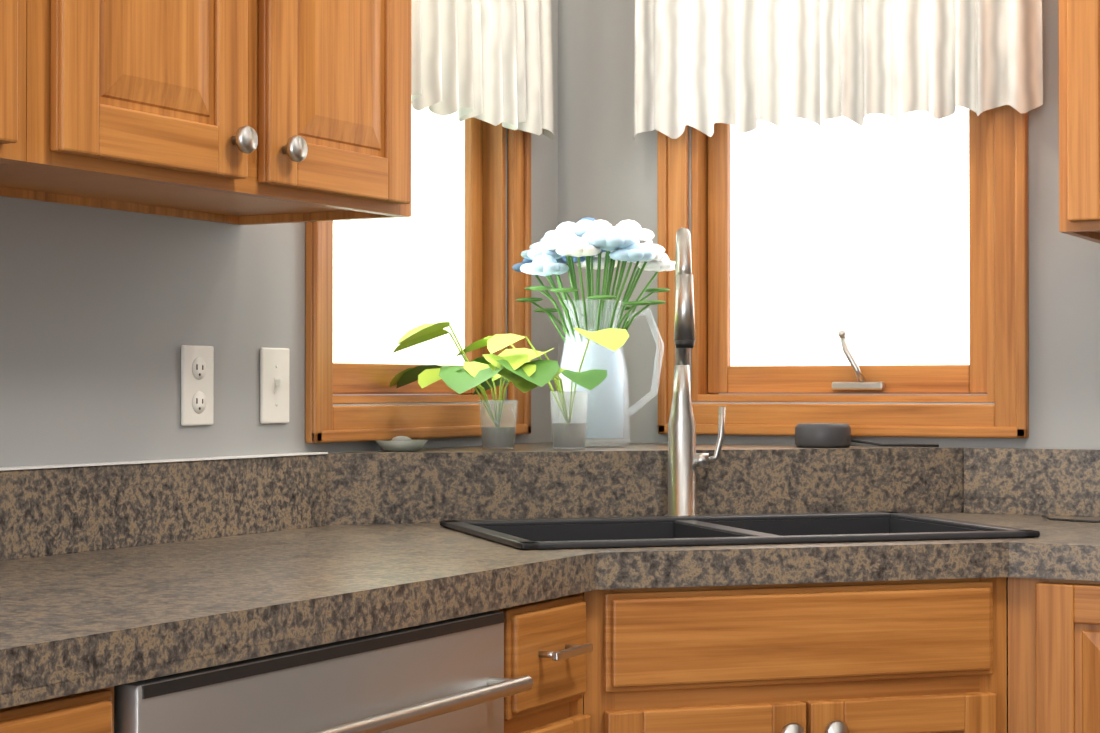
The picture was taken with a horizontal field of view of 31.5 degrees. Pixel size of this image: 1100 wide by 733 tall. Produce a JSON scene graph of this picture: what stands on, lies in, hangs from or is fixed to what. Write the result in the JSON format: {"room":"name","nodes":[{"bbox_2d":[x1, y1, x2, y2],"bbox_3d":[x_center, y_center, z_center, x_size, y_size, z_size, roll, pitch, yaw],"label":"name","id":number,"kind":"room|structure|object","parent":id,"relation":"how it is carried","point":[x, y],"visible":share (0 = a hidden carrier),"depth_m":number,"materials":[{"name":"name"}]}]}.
{"room":"kitchen","nodes":[
{"label":"kitchen","id":0,"kind":"room"},
{"bbox_2d":[0,0,557,466],"bbox_3d":[-1.368,-0.098,1.450,0.120,2.500,5.600,0,-1,28],"label":"wall","id":1,"kind":"structure","parent":0,"point":[106,316],"depth_m":2.80,"materials":[{"name":"grey paint"}]},
{"bbox_2d":[0,0,26,162],"bbox_3d":[-0.876,-0.611,1.864,0.354,0.765,0.786,0,-1,28],"label":"upper cabinet","id":2,"kind":"object","parent":1,"relation":"attached to","point":[12,81],"visible":1,"depth_m":2.10,"materials":[{"name":"brown wood"}]},
{"bbox_2d":[0,452,327,470],"bbox_3d":[-0.790,0.208,2.365,0.023,0.157,1.774,0,-1,28],"label":"trim","id":3,"kind":"structure","parent":1,"relation":"attached to","point":[142,461],"depth_m":2.78,"materials":[{"name":"white"}]},
{"bbox_2d":[181,345,213,425],"bbox_3d":[-0.520,0.028,2.882,0.008,0.118,0.072,0,-1,28],"label":"electrical outlet","id":4,"kind":"object","parent":1,"relation":"attached to","point":[197,384],"visible":1,"depth_m":2.88,"materials":[{"name":"white plastic"}]},
{"bbox_2d":[0,0,410,224],"bbox_3d":[-0.501,-0.603,2.557,0.354,0.765,0.786,0,-1,28],"label":"upper cabinet","id":5,"kind":"object","parent":1,"relation":"attached to","point":[247,112],"visible":1,"depth_m":2.49,"materials":[{"name":"brown wood"}]},
{"bbox_2d":[260,347,288,423],"bbox_3d":[-0.425,0.030,3.048,0.016,0.118,0.072,0,-1,28],"label":"light switch","id":6,"kind":"object","parent":1,"relation":"attached to","point":[274,385],"visible":1,"depth_m":3.04,"materials":[{"name":"white plastic"}]},
{"bbox_2d":[305,95,530,442],"bbox_3d":[-0.258,-0.446,3.463,0.123,1.144,0.714,0,-1,28],"label":"window","id":7,"kind":"structure","parent":1,"relation":"in","point":[376,290],"depth_m":3.54,"materials":[{"name":"brown wood"}]},
{"bbox_2d":[411,0,553,138],"bbox_3d":[-0.175,-0.696,3.420,0.051,0.520,0.835,0,-1,28],"label":"valance curtain","id":8,"kind":"object","parent":7,"relation":"attached to","point":[490,61],"visible":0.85,"depth_m":3.53,"materials":[{"name":"fabric"}]},
{"bbox_2d":[558,0,1099,732],"bbox_3d":[1.421,-0.079,3.194,3.370,2.500,0.120,0,-1,28],"label":"wall","id":9,"kind":"structure","parent":0,"point":[606,166],"depth_m":3.78,"materials":[{"name":"grey paint"}]},
{"bbox_2d":[657,105,1028,437],"bbox_3d":[0.549,-0.444,3.645,0.714,1.144,0.123,0,-1,28],"label":"window","id":10,"kind":"structure","parent":9,"relation":"in","point":[875,253],"depth_m":3.64,"materials":[{"name":"brown wood"}]},
{"bbox_2d":[634,0,1042,139],"bbox_3d":[0.505,-0.694,3.564,0.835,0.520,0.051,0,-1,28],"label":"valance curtain","id":11,"kind":"object","parent":10,"relation":"attached to","point":[705,66],"visible":1,"depth_m":3.56,"materials":[{"name":"fabric"}]},
{"bbox_2d":[1059,0,1099,242],"bbox_3d":[1.010,-0.597,3.150,0.313,0.765,0.354,0,-1,28],"label":"upper cabinet","id":12,"kind":"object","parent":9,"relation":"attached to","point":[1079,118],"visible":1,"depth_m":3.07,"materials":[{"name":"brown wood"}]},
{"bbox_3d":[0.062,1.173,0.663,3.370,0.060,5.840,0,-1,28],"label":"floor","id":13,"kind":"structure","parent":0,"visible":0},
{"bbox_2d":[0,686,113,732],"bbox_3d":[-0.787,0.717,1.691,0.661,0.875,0.575,0,-1,28],"label":"base cabinet","id":14,"kind":"object","parent":13,"relation":"on","point":[92,711],"visible":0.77,"depth_m":1.74,"materials":[{"name":"brown wood"}]},
{"bbox_2d":[114,610,533,732],"bbox_3d":[-0.465,0.727,2.245,0.655,0.868,0.701,0,-1,28],"label":"dishwasher","id":15,"kind":"object","parent":13,"relation":"on","point":[445,676],"visible":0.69,"depth_m":2.11,"materials":[{"name":"grey metal"}]},
{"bbox_2d":[0,442,1099,708],"bbox_3d":[0.007,0.216,2.407,1.381,0.166,2.600,0,-1,28],"label":"countertop","id":16,"kind":"structure","parent":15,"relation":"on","point":[120,574],"depth_m":1.27,"materials":[{"name":"stone"}]},
{"bbox_2d":[375,436,427,451],"bbox_3d":[-0.249,0.129,3.276,0.090,0.026,0.089,0,-1,28],"label":"dish","id":17,"kind":"object","parent":16,"relation":"on","point":[400,443],"visible":1,"depth_m":3.25,"materials":[{"name":"grey ceramic"}]},
{"bbox_2d":[389,322,628,449],"bbox_3d":[-0.089,0.033,3.287,0.457,0.217,0.342,0,-1,28],"label":"potted plants","id":18,"kind":"object","parent":16,"relation":"on","point":[519,370],"visible":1,"depth_m":3.29,"materials":[{"name":"green plant"}]},
{"bbox_2d":[512,217,674,447],"bbox_3d":[0.074,-0.063,3.502,0.287,0.415,0.299,0,-1,28],"label":"pitcher","id":19,"kind":"object","parent":16,"relation":"on","point":[587,243],"visible":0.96,"depth_m":3.46,"materials":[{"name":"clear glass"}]},
{"bbox_2d":[665,228,724,515],"bbox_3d":[0.218,0.014,3.220,0.123,0.486,0.208,0,-1,28],"label":"pull-down faucet","id":20,"kind":"object","parent":16,"relation":"on","point":[685,459],"visible":0.92,"depth_m":3.27,"materials":[{"name":"silver metal"}]},
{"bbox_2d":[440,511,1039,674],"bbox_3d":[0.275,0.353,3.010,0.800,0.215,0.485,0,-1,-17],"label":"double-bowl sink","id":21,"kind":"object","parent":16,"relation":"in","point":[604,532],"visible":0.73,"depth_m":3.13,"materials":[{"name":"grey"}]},
{"bbox_2d":[795,423,938,447],"bbox_3d":[0.557,0.123,3.475,0.241,0.043,0.127,0,-1,28],"label":"speaker","id":22,"kind":"object","parent":16,"relation":"on","point":[822,435],"visible":1,"depth_m":3.46},
{"bbox_2d":[1042,515,1099,522],"bbox_3d":[0.912,0.144,3.279,0.174,0.224,0.193,0,-1,28],"label":"tray","id":23,"kind":"object","parent":16,"relation":"on","point":[1071,520],"visible":1,"depth_m":3.21,"materials":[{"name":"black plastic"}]},
{"bbox_2d":[496,593,592,732],"bbox_3d":[-0.250,0.728,2.684,0.661,0.875,0.274,0,-1,28],"label":"base cabinet","id":24,"kind":"object","parent":13,"relation":"on","point":[547,648],"visible":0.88,"depth_m":2.52,"materials":[{"name":"brown wood"}]},
{"bbox_2d":[583,577,1006,732],"bbox_3d":[0.283,0.732,2.979,0.698,0.875,0.600,0,-1,-17],"label":"base cabinet","id":25,"kind":"object","parent":13,"relation":"on","point":[914,656],"visible":1,"depth_m":2.72,"materials":[{"name":"brown wood"}]},
{"bbox_2d":[1008,577,1099,732],"bbox_3d":[0.924,0.732,3.009,0.345,0.875,0.658,0,-1,28],"label":"base cabinet","id":26,"kind":"object","parent":13,"relation":"on","point":[1053,655],"visible":0.85,"depth_m":2.78,"materials":[{"name":"brown wood"}]}
]}

